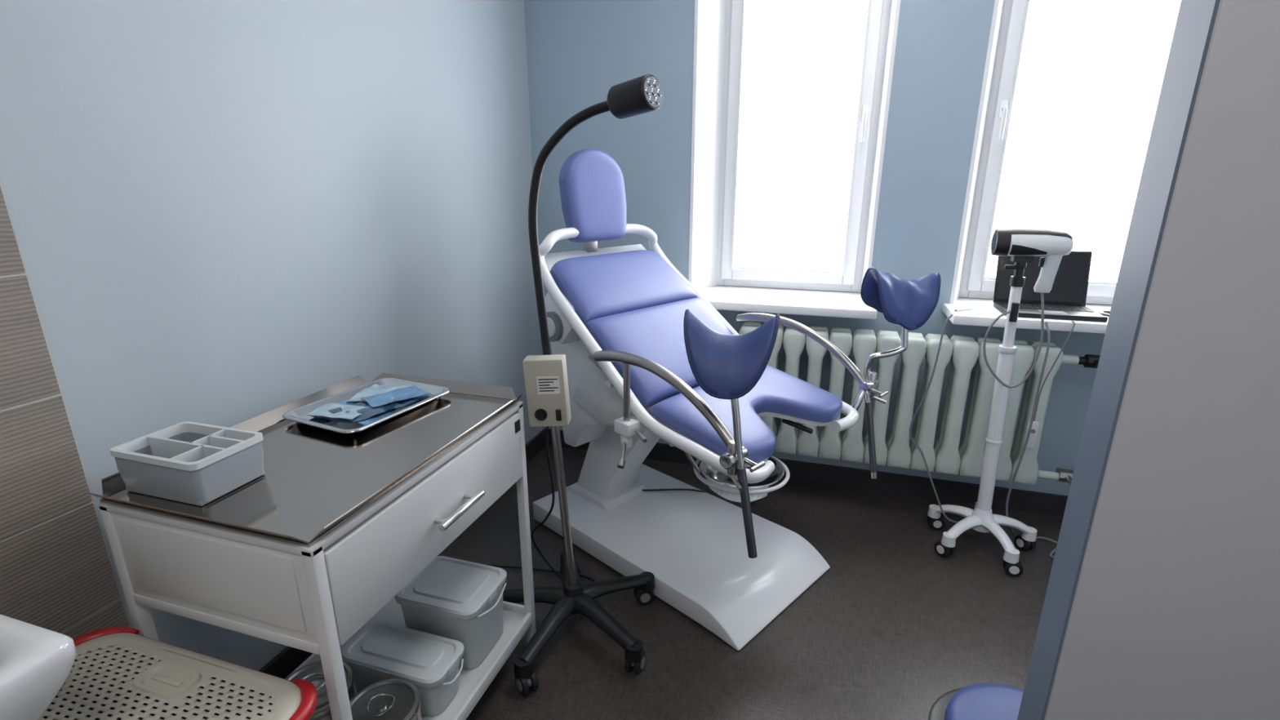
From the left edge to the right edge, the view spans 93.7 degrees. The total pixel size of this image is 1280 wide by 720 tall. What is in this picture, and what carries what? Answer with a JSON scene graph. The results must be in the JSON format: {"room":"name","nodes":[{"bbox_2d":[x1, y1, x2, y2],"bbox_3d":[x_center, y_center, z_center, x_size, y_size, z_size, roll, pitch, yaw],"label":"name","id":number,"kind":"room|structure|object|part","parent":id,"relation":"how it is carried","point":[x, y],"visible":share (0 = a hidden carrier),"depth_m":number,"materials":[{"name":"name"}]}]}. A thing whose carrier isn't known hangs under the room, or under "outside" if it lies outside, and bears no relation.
{"room":"gynecology exam room","nodes":[
{"label":"gynecology exam room","id":0,"kind":"room"},
{"bbox_2d":[0,614,76,719],"bbox_3d":[-1.154,0.799,0.793,0.494,1.016,0.583,5,17,17],"label":"basin","id":1,"kind":"object","parent":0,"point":[36,662],"visible":1,"depth_m":0.86,"materials":[{"name":"ceramic"}]},
{"bbox_2d":[0,0,545,671],"bbox_3d":[-1.243,-0.280,1.291,0.120,2.800,4.170,5,17,17],"label":"wall","id":2,"kind":"structure","parent":0,"point":[224,213],"depth_m":1.66,"materials":[{"name":"paint"}]},
{"bbox_2d":[0,186,128,639],"bbox_3d":[-1.485,0.349,0.440,0.009,2.080,1.806,5,17,17],"label":"wall tiles","id":3,"kind":"structure","parent":2,"relation":"attached to","point":[55,574],"depth_m":1.23,"materials":[{"name":"beige tile"}]},
{"bbox_2d":[0,181,130,633],"bbox_3d":[-1.488,0.349,0.438,0.008,2.080,1.820,5,17,17],"label":"trim","id":4,"kind":"structure","parent":2,"relation":"attached to","point":[25,273],"depth_m":1.24,"materials":[{"name":"tile"}]},
{"bbox_2d":[258,427,546,679],"bbox_3d":[-0.879,0.747,2.571,0.016,0.100,2.170,5,17,17],"label":"baseboard","id":5,"kind":"structure","parent":2,"relation":"attached to","point":[289,659],"depth_m":1.89,"materials":[{"name":"plastic"}]},
{"bbox_2d":[436,444,1063,719],"bbox_3d":[0.480,1.229,1.303,3.660,0.100,4.640,5,17,17],"label":"floor","id":6,"kind":"structure","parent":0,"point":[894,625],"depth_m":2.09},
{"bbox_2d":[40,626,317,719],"bbox_3d":[-0.902,0.906,1.141,0.611,0.612,0.322,5,17,17],"label":"laundry basket","id":7,"kind":"object","parent":6,"relation":"on","point":[117,673],"visible":0.81,"depth_m":1.11,"materials":[{"name":"beige plastic"}]},
{"bbox_3d":[-1.158,0.607,1.146,0.082,0.030,0.314,7,18,23],"label":"red handle","id":8,"kind":"part","parent":7,"relation":"part of","materials":[{"name":"plastic"}]},
{"bbox_3d":[-0.883,0.597,1.119,0.120,0.007,0.064,5,17,17],"label":"lid handle frame","id":9,"kind":"part","parent":7,"relation":"part of","materials":[{"name":"beige plastic"}]},
{"bbox_3d":[-0.640,0.653,0.991,0.083,0.030,0.314,3,17,10],"label":"red handle","id":10,"kind":"part","parent":7,"relation":"part of","materials":[{"name":"plastic"}]},
{"bbox_2d":[88,373,536,719],"bbox_3d":[-0.710,0.610,1.606,0.609,0.913,0.816,5,17,17],"label":"cart","id":11,"kind":"object","parent":6,"relation":"on","point":[317,549],"visible":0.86,"depth_m":1.24,"materials":[{"name":"metal"}]},
{"bbox_2d":[109,421,265,506],"bbox_3d":[-0.942,0.215,1.265,0.234,0.094,0.161,5,17,17],"label":"desk organizer","id":12,"kind":"object","parent":11,"relation":"on","point":[193,463],"visible":1,"depth_m":1.22,"materials":[{"name":"plastic"}]},
{"bbox_3d":[-0.832,0.412,1.172,0.488,0.210,0.015,5,17,17],"label":"panel","id":13,"kind":"part","parent":11,"relation":"part of","materials":[{"name":"white metal"}]},
{"bbox_3d":[-0.719,0.213,1.491,0.540,0.016,0.780,5,17,17],"label":"rail","id":14,"kind":"part","parent":11,"relation":"part of","materials":[{"name":"silver metal"}]},
{"bbox_2d":[285,660,355,719],"bbox_3d":[-0.806,0.882,1.511,0.181,0.182,0.175,5,17,17],"label":"drum","id":15,"kind":"object","parent":11,"relation":"on","point":[313,673],"visible":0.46,"depth_m":1.51,"materials":[{"name":"metal"}]},
{"bbox_2d":[282,377,450,434],"bbox_3d":[-0.756,0.124,1.689,0.281,0.023,0.369,8,18,24],"label":"tray","id":16,"kind":"object","parent":11,"relation":"on","point":[359,409],"visible":1,"depth_m":1.67,"materials":[{"name":"metal"}]},
{"bbox_2d":[349,678,422,719],"bbox_3d":[-0.619,0.902,1.461,0.181,0.172,0.175,5,17,17],"label":"drum","id":17,"kind":"object","parent":11,"relation":"on","point":[392,699],"visible":0.96,"depth_m":1.46,"materials":[{"name":"metal"}]},
{"bbox_2d":[341,621,463,715],"bbox_3d":[-0.645,0.858,1.658,0.329,0.144,0.156,5,17,17],"label":"tub","id":18,"kind":"object","parent":11,"relation":"on","point":[382,651],"visible":0.97,"depth_m":1.62,"materials":[{"name":"plastic"}]},
{"bbox_3d":[-0.495,0.840,1.604,0.015,0.022,0.094,5,17,17],"label":"handle","id":19,"kind":"part","parent":18,"relation":"part of","materials":[{"name":"plastic"}]},
{"bbox_2d":[284,596,532,719],"bbox_3d":[-0.719,0.917,1.700,0.541,0.040,0.780,5,17,17],"label":"shelf","id":20,"kind":"object","parent":11,"relation":"attached to","point":[517,618],"depth_m":1.79,"materials":[{"name":"white metal"}]},
{"bbox_3d":[-0.471,0.349,1.450,0.024,0.202,0.724,5,17,17],"label":"drawer","id":21,"kind":"part","parent":11,"relation":"part of","materials":[{"name":"white metal"}]},
{"bbox_2d":[394,555,506,669],"bbox_3d":[-0.558,0.769,1.824,0.284,0.218,0.221,5,17,17],"label":"tub","id":22,"kind":"object","parent":11,"relation":"on","point":[459,600],"visible":0.98,"depth_m":1.75,"materials":[{"name":"plastic"}]},
{"bbox_3d":[-0.563,0.675,1.799,0.274,0.023,0.219,5,17,17],"label":"lid","id":23,"kind":"part","parent":22,"relation":"part of","materials":[{"name":"plastic"}]},
{"bbox_3d":[-0.430,0.714,1.767,0.015,0.023,0.157,5,17,17],"label":"handle","id":24,"kind":"part","parent":22,"relation":"part of","materials":[{"name":"plastic"}]},
{"bbox_3d":[-0.439,0.359,1.448,0.044,0.018,0.170,5,17,17],"label":"drawer handle","id":25,"kind":"part","parent":11,"relation":"part of","materials":[{"name":"metal"}]},
{"bbox_2d":[484,74,662,696],"bbox_3d":[-0.246,0.072,1.939,0.607,1.753,0.756,-6,18,-18],"label":"lamp","id":26,"kind":"object","parent":6,"relation":"on","point":[545,375],"visible":0.96,"depth_m":1.82,"materials":[{"name":"black plastic"}]},
{"bbox_3d":[-0.385,0.822,2.091,0.274,0.077,0.077,2,17,7],"label":"leg","id":27,"kind":"part","parent":26,"relation":"part of","materials":[{"name":"black plastic"}]},
{"bbox_3d":[-0.299,0.167,1.805,0.038,0.038,0.017,1,17,3],"label":"knob","id":28,"kind":"part","parent":26,"relation":"part of","materials":[{"name":"black plastic"}]},
{"bbox_3d":[-0.296,0.868,1.936,0.077,0.077,0.274,8,18,24],"label":"leg","id":29,"kind":"part","parent":26,"relation":"part of","materials":[{"name":"black plastic"}]},
{"bbox_2d":[555,409,561,421],"bbox_3d":[-0.245,0.166,1.807,0.018,0.036,0.008,1,17,3],"label":"rocker switch","id":30,"kind":"object","parent":26,"relation":"attached to","point":[557,412],"depth_m":1.80,"materials":[{"name":"black plastic"}]},
{"bbox_3d":[-0.259,0.783,2.219,0.077,0.077,0.274,-3,17,-10],"label":"leg","id":31,"kind":"part","parent":26,"relation":"part of","materials":[{"name":"black plastic"}]},
{"bbox_3d":[-0.116,0.858,1.968,0.274,0.077,0.077,15,22,41],"label":"leg","id":32,"kind":"part","parent":26,"relation":"part of","materials":[{"name":"black plastic"}]},
{"bbox_3d":[-0.092,0.806,2.143,0.274,0.077,0.077,-9,19,-27],"label":"leg","id":33,"kind":"part","parent":26,"relation":"part of","materials":[{"name":"black plastic"}]},
{"bbox_2d":[529,148,941,650],"bbox_3d":[0.230,0.025,2.320,1.334,1.627,1.180,16,23,42],"label":"chair","id":34,"kind":"object","parent":6,"relation":"on","point":[646,353],"visible":1,"depth_m":2.27,"materials":[{"name":"blue leather"}]},
{"bbox_3d":[-0.284,-0.171,2.308,0.186,0.204,0.100,16,23,42],"label":"hinge plate","id":35,"kind":"part","parent":34,"relation":"part of","materials":[{"name":"white plastic"}]},
{"bbox_3d":[0.006,-0.192,2.435,0.629,0.464,0.690,16,23,42],"label":"panel","id":36,"kind":"part","parent":34,"relation":"part of","materials":[{"name":"plastic"}]},
{"bbox_2d":[558,148,626,242],"bbox_3d":[-0.185,-0.682,2.494,0.101,0.372,0.324,16,23,42],"label":"cushion","id":37,"kind":"object","parent":34,"relation":"on","point":[592,187],"depth_m":2.44,"materials":[{"name":"blue leather"}]},
{"bbox_2d":[550,249,697,324],"bbox_3d":[-0.066,-0.318,2.471,0.278,0.221,0.644,16,23,42],"label":"cushion","id":38,"kind":"object","parent":34,"relation":"on","point":[596,286],"depth_m":2.39,"materials":[{"name":"blue leather"}]},
{"bbox_3d":[-0.043,0.136,1.984,0.022,0.285,0.022,16,23,42],"label":"armrest post","id":39,"kind":"part","parent":34,"relation":"part of","materials":[{"name":"metal"}]},
{"bbox_3d":[-0.019,0.293,1.972,0.096,0.121,0.090,4,17,14],"label":"armrest lever","id":40,"kind":"part","parent":34,"relation":"part of","materials":[{"name":"metal"}]},
{"bbox_2d":[584,297,733,408],"bbox_3d":[0.140,-0.058,2.338,0.340,0.266,0.652,16,23,42],"label":"cushion","id":41,"kind":"object","parent":34,"relation":"on","point":[653,331],"depth_m":2.22,"materials":[{"name":"blue leather"}]},
{"bbox_3d":[0.196,-0.128,2.260,1.076,0.694,0.774,16,23,42],"label":"frame rail","id":42,"kind":"part","parent":34,"relation":"part of","materials":[{"name":"white metal"}]},
{"bbox_2d":[675,431,790,494],"bbox_3d":[0.351,0.293,2.193,0.403,0.200,0.436,5,17,17],"label":"basin","id":43,"kind":"object","parent":34,"relation":"in","point":[779,471],"depth_m":2.08,"materials":[{"name":"white metal"}]},
{"bbox_3d":[0.281,0.292,1.654,0.120,0.509,0.021,16,23,42],"label":"leg rod","id":44,"kind":"part","parent":34,"relation":"part of","materials":[{"name":"metal"}]},
{"bbox_2d":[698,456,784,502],"bbox_3d":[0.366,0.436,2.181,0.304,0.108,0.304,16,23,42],"label":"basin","id":45,"kind":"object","parent":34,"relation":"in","point":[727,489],"depth_m":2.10,"materials":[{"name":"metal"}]},
{"bbox_2d":[649,364,842,463],"bbox_3d":[0.410,0.164,2.127,0.398,0.120,0.670,16,23,42],"label":"seat cushion","id":46,"kind":"object","parent":34,"relation":"on","point":[778,393],"depth_m":2.07,"materials":[{"name":"blue leather"}]},
{"bbox_3d":[0.299,0.426,1.676,0.079,0.260,0.025,16,23,42],"label":"leg rod sleeve","id":47,"kind":"part","parent":34,"relation":"part of","materials":[{"name":"metal"}]},
{"bbox_3d":[0.288,0.310,1.670,0.077,0.073,0.096,16,23,42],"label":"leg clamp handle","id":48,"kind":"part","parent":34,"relation":"part of","materials":[{"name":"metal"}]},
{"bbox_3d":[0.888,0.136,2.255,0.077,0.073,0.096,16,23,42],"label":"leg clamp handle","id":49,"kind":"part","parent":34,"relation":"part of","materials":[{"name":"metal"}]},
{"bbox_3d":[0.915,0.138,2.269,0.142,0.664,0.065,3,17,10],"label":"leg rod","id":50,"kind":"part","parent":34,"relation":"part of","materials":[{"name":"metal"}]},
{"bbox_2d":[928,683,1023,719],"bbox_3d":[0.767,0.961,1.271,0.328,0.432,0.328,5,17,17],"label":"stool","id":51,"kind":"object","parent":6,"relation":"on","point":[980,701],"visible":0.71,"depth_m":1.29,"materials":[{"name":"blue plastic"}]},
{"bbox_2d":[909,228,1073,577],"bbox_3d":[1.535,0.164,2.369,0.807,1.332,0.415,5,17,17],"label":"colposcope","id":52,"kind":"object","parent":6,"relation":"on","point":[1022,245],"visible":0.99,"depth_m":2.37,"materials":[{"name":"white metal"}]},
{"bbox_3d":[1.373,0.666,2.618,0.182,0.076,0.067,15,22,41],"label":"leg","id":53,"kind":"part","parent":52,"relation":"part of","materials":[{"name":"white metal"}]},
{"bbox_3d":[1.355,0.701,2.499,0.182,0.076,0.067,-9,19,-27],"label":"leg","id":54,"kind":"part","parent":52,"relation":"part of","materials":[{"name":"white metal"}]},
{"bbox_3d":[1.329,-0.441,2.250,0.005,0.060,0.060,5,17,17],"label":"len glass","id":55,"kind":"part","parent":52,"relation":"part of","materials":[{"name":"clear glass"}]},
{"bbox_3d":[1.468,0.717,2.446,0.067,0.076,0.182,-3,17,-10],"label":"leg","id":56,"kind":"part","parent":52,"relation":"part of","materials":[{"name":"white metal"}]},
{"bbox_2d":[991,228,1011,256],"bbox_3d":[1.350,-0.439,2.244,0.048,0.102,0.086,5,17,17],"label":"hood","id":57,"kind":"object","parent":52,"relation":"attached to","point":[1001,243],"depth_m":2.21,"materials":[{"name":"black plastic"}]},
{"bbox_3d":[1.552,0.695,2.521,0.182,0.076,0.073,5,17,17],"label":"leg","id":58,"kind":"part","parent":52,"relation":"part of","materials":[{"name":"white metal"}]},
{"bbox_3d":[1.424,-0.403,2.197,0.118,0.040,0.026,5,17,17],"label":"panel","id":59,"kind":"part","parent":52,"relation":"part of","materials":[{"name":"plastic"}]},
{"bbox_2d":[733,266,842,273],"bbox_3d":[0.740,-0.454,3.033,0.547,0.014,0.014,5,17,17],"label":"blind rail","id":60,"kind":"object","parent":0,"point":[737,268],"depth_m":3.03,"materials":[{"name":"white plastic"}]},
{"bbox_2d":[524,0,1105,495],"bbox_3d":[1.119,-0.743,2.841,3.660,2.800,0.330,5,17,17],"label":"wall","id":61,"kind":"structure","parent":0,"point":[577,51],"depth_m":2.78,"materials":[{"name":"blue paint"}]},
{"bbox_2d":[688,0,727,288],"bbox_3d":[0.335,-1.165,2.909,0.116,1.630,0.224,5,17,17],"label":"reveal","id":62,"kind":"object","parent":61,"relation":"attached to","point":[710,15],"visible":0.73,"depth_m":2.90,"materials":[{"name":"white paint"}]},
{"bbox_2d":[697,284,876,319],"bbox_3d":[0.649,-0.295,2.915,0.913,0.040,0.480,5,17,17],"label":"window sill","id":63,"kind":"structure","parent":61,"relation":"attached to","point":[850,304],"depth_m":2.75,"materials":[{"name":"white plastic"}]},
{"bbox_2d":[716,0,890,292],"bbox_3d":[0.691,-1.134,2.804,0.853,1.628,0.220,5,17,17],"label":"window","id":64,"kind":"structure","parent":61,"relation":"in","point":[855,287],"depth_m":2.89,"materials":[{"name":"white plastic"}]},
{"bbox_2d":[733,0,868,271],"bbox_3d":[0.742,-1.123,2.839,0.555,1.420,0.004,5,17,17],"label":"window pane","id":65,"kind":"object","parent":64,"relation":"attached to","point":[802,60],"visible":1,"depth_m":2.85,"materials":[{"name":"clear glass"}]},
{"bbox_2d":[729,0,871,275],"bbox_3d":[0.736,-1.117,2.821,0.563,1.420,0.012,5,17,17],"label":"blind guides","id":66,"kind":"object","parent":64,"relation":"attached to","point":[743,1],"visible":1,"depth_m":2.83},
{"bbox_3d":[0.745,-1.130,2.845,0.657,1.520,0.055,5,17,17],"label":"sash","id":67,"kind":"part","parent":64,"relation":"part of","materials":[{"name":"white plastic"}]},
{"bbox_2d":[860,110,867,142],"bbox_3d":[1.016,-1.059,2.720,0.020,0.135,0.042,5,17,17],"label":"lever","id":68,"kind":"object","parent":64,"relation":"attached to","point":[865,112],"visible":1,"depth_m":2.70,"materials":[{"name":"white plastic"}]},
{"bbox_3d":[1.023,-1.120,2.724,0.028,0.070,0.015,5,17,17],"label":"handle","id":69,"kind":"part","parent":64,"relation":"part of","materials":[{"name":"white plastic"}]},
{"bbox_2d":[547,428,1067,516],"bbox_3d":[1.075,0.599,3.066,3.404,0.100,0.016,5,17,17],"label":"baseboard","id":70,"kind":"structure","parent":61,"relation":"attached to","point":[947,490],"depth_m":2.99,"materials":[{"name":"plastic"}]},
{"bbox_2d":[859,0,900,293],"bbox_3d":[1.087,-1.097,2.683,0.030,1.630,0.224,5,17,17],"label":"reveal","id":71,"kind":"object","parent":61,"relation":"attached to","point":[895,6],"visible":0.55,"depth_m":2.65,"materials":[{"name":"white paint"}]},
{"bbox_2d":[739,321,1100,484],"bbox_3d":[1.297,0.192,2.722,1.685,0.637,0.270,5,17,17],"label":"radiator","id":72,"kind":"object","parent":61,"relation":"attached to","point":[963,353],"visible":0.7,"depth_m":2.61,"materials":[{"name":"metal"}]},
{"bbox_2d":[949,0,1004,303],"bbox_3d":[1.463,-1.064,2.570,0.066,1.630,0.224,5,17,17],"label":"reveal","id":73,"kind":"object","parent":61,"relation":"attached to","point":[998,6],"visible":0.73,"depth_m":2.55,"materials":[{"name":"white paint"}]},
{"bbox_2d":[942,297,1111,333],"bbox_3d":[1.805,-0.192,2.568,0.920,0.040,0.480,5,17,17],"label":"window sill","id":74,"kind":"structure","parent":61,"relation":"attached to","point":[983,313],"depth_m":2.46,"materials":[{"name":"white plastic"}]},
{"bbox_2d":[954,307,972,311],"bbox_3d":[1.377,-0.215,2.556,0.099,0.008,0.008,-7,18,-22],"label":"pen","id":75,"kind":"object","parent":74,"relation":"on","point":[967,308],"visible":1,"depth_m":2.55,"materials":[{"name":"white plastic"}]},
{"bbox_2d":[1022,320,1075,448],"bbox_3d":[1.645,0.107,2.412,0.108,0.537,0.032,-1,17,-3],"label":"remote","id":76,"kind":"object","parent":74,"relation":"hanging from","point":[1032,440],"visible":0.91,"depth_m":2.45,"materials":[{"name":"grey plastic"}]},
{"bbox_3d":[1.655,0.053,2.393,0.092,0.422,0.027,-3,17,-10],"label":"cord","id":77,"kind":"part","parent":76,"relation":"part of","materials":[{"name":"grey plastic"}]},
{"bbox_2d":[992,250,1107,321],"bbox_3d":[1.706,-0.319,2.497,0.350,0.244,0.290,5,17,17],"label":"laptop","id":78,"kind":"object","parent":74,"relation":"on","point":[1066,300],"visible":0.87,"depth_m":2.57,"materials":[{"name":"black plastic"}]},
{"bbox_3d":[1.741,-0.357,2.602,0.350,0.230,0.056,5,17,17],"label":"screen lid","id":79,"kind":"part","parent":78,"relation":"part of","materials":[{"name":"black plastic"}]},
{"bbox_2d":[1098,311,1110,316],"bbox_3d":[1.972,-0.182,2.429,0.225,0.017,0.129,5,17,17],"label":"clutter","id":80,"kind":"object","parent":74,"relation":"on","point":[1106,312],"visible":0.18,"depth_m":2.46,"materials":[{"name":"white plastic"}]},
{"bbox_2d":[959,0,1115,305],"bbox_3d":[1.847,-1.031,2.457,0.860,1.628,0.220,5,17,17],"label":"window","id":81,"kind":"structure","parent":61,"relation":"in","point":[964,293],"depth_m":2.64,"materials":[{"name":"white plastic"}]},
{"bbox_2d":[998,106,1008,139],"bbox_3d":[1.546,-1.011,2.560,0.020,0.135,0.042,5,17,17],"label":"lever","id":82,"kind":"object","parent":81,"relation":"attached to","point":[1004,108],"visible":1,"depth_m":2.54,"materials":[{"name":"white plastic"}]},
{"bbox_3d":[1.553,-1.073,2.565,0.028,0.070,0.015,5,17,17],"label":"handle","id":83,"kind":"part","parent":81,"relation":"part of","materials":[{"name":"white plastic"}]},
{"bbox_2d":[980,0,1029,281],"bbox_3d":[1.854,-1.017,2.485,0.590,1.420,0.012,5,17,17],"label":"blind guides","id":84,"kind":"object","parent":81,"relation":"attached to","point":[1027,3],"visible":0.5,"depth_m":2.59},
{"bbox_3d":[1.862,-1.030,2.510,0.684,1.520,0.055,5,17,17],"label":"sash","id":85,"kind":"part","parent":81,"relation":"part of","materials":[{"name":"white plastic"}]},
{"bbox_2d":[984,0,1181,282],"bbox_3d":[1.860,-1.023,2.503,0.582,1.420,0.004,5,17,17],"label":"window pane","id":86,"kind":"object","parent":81,"relation":"attached to","point":[1091,73],"visible":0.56,"depth_m":2.51,"materials":[{"name":"clear glass"}]},
{"bbox_2d":[983,276,1116,284],"bbox_3d":[1.858,-0.353,2.698,0.574,0.014,0.014,5,17,17],"label":"blind rail","id":87,"kind":"object","parent":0,"point":[985,277],"depth_m":2.64,"materials":[{"name":"white plastic"}]},
{"bbox_2d":[1044,0,1279,719],"bbox_3d":[1.365,-0.059,0.549,1.520,2.800,0.085,5,17,17],"label":"wall partition","id":88,"kind":"structure","parent":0,"point":[1175,614],"depth_m":0.77,"materials":[{"name":"paint"}]},
{"bbox_2d":[1017,0,1220,719],"bbox_3d":[0.638,-0.125,0.769,0.004,2.800,0.081,5,17,17],"label":"trim","id":89,"kind":"structure","parent":88,"relation":"attached to","point":[1196,19],"depth_m":0.79,"materials":[{"name":"paint"}]}
]}

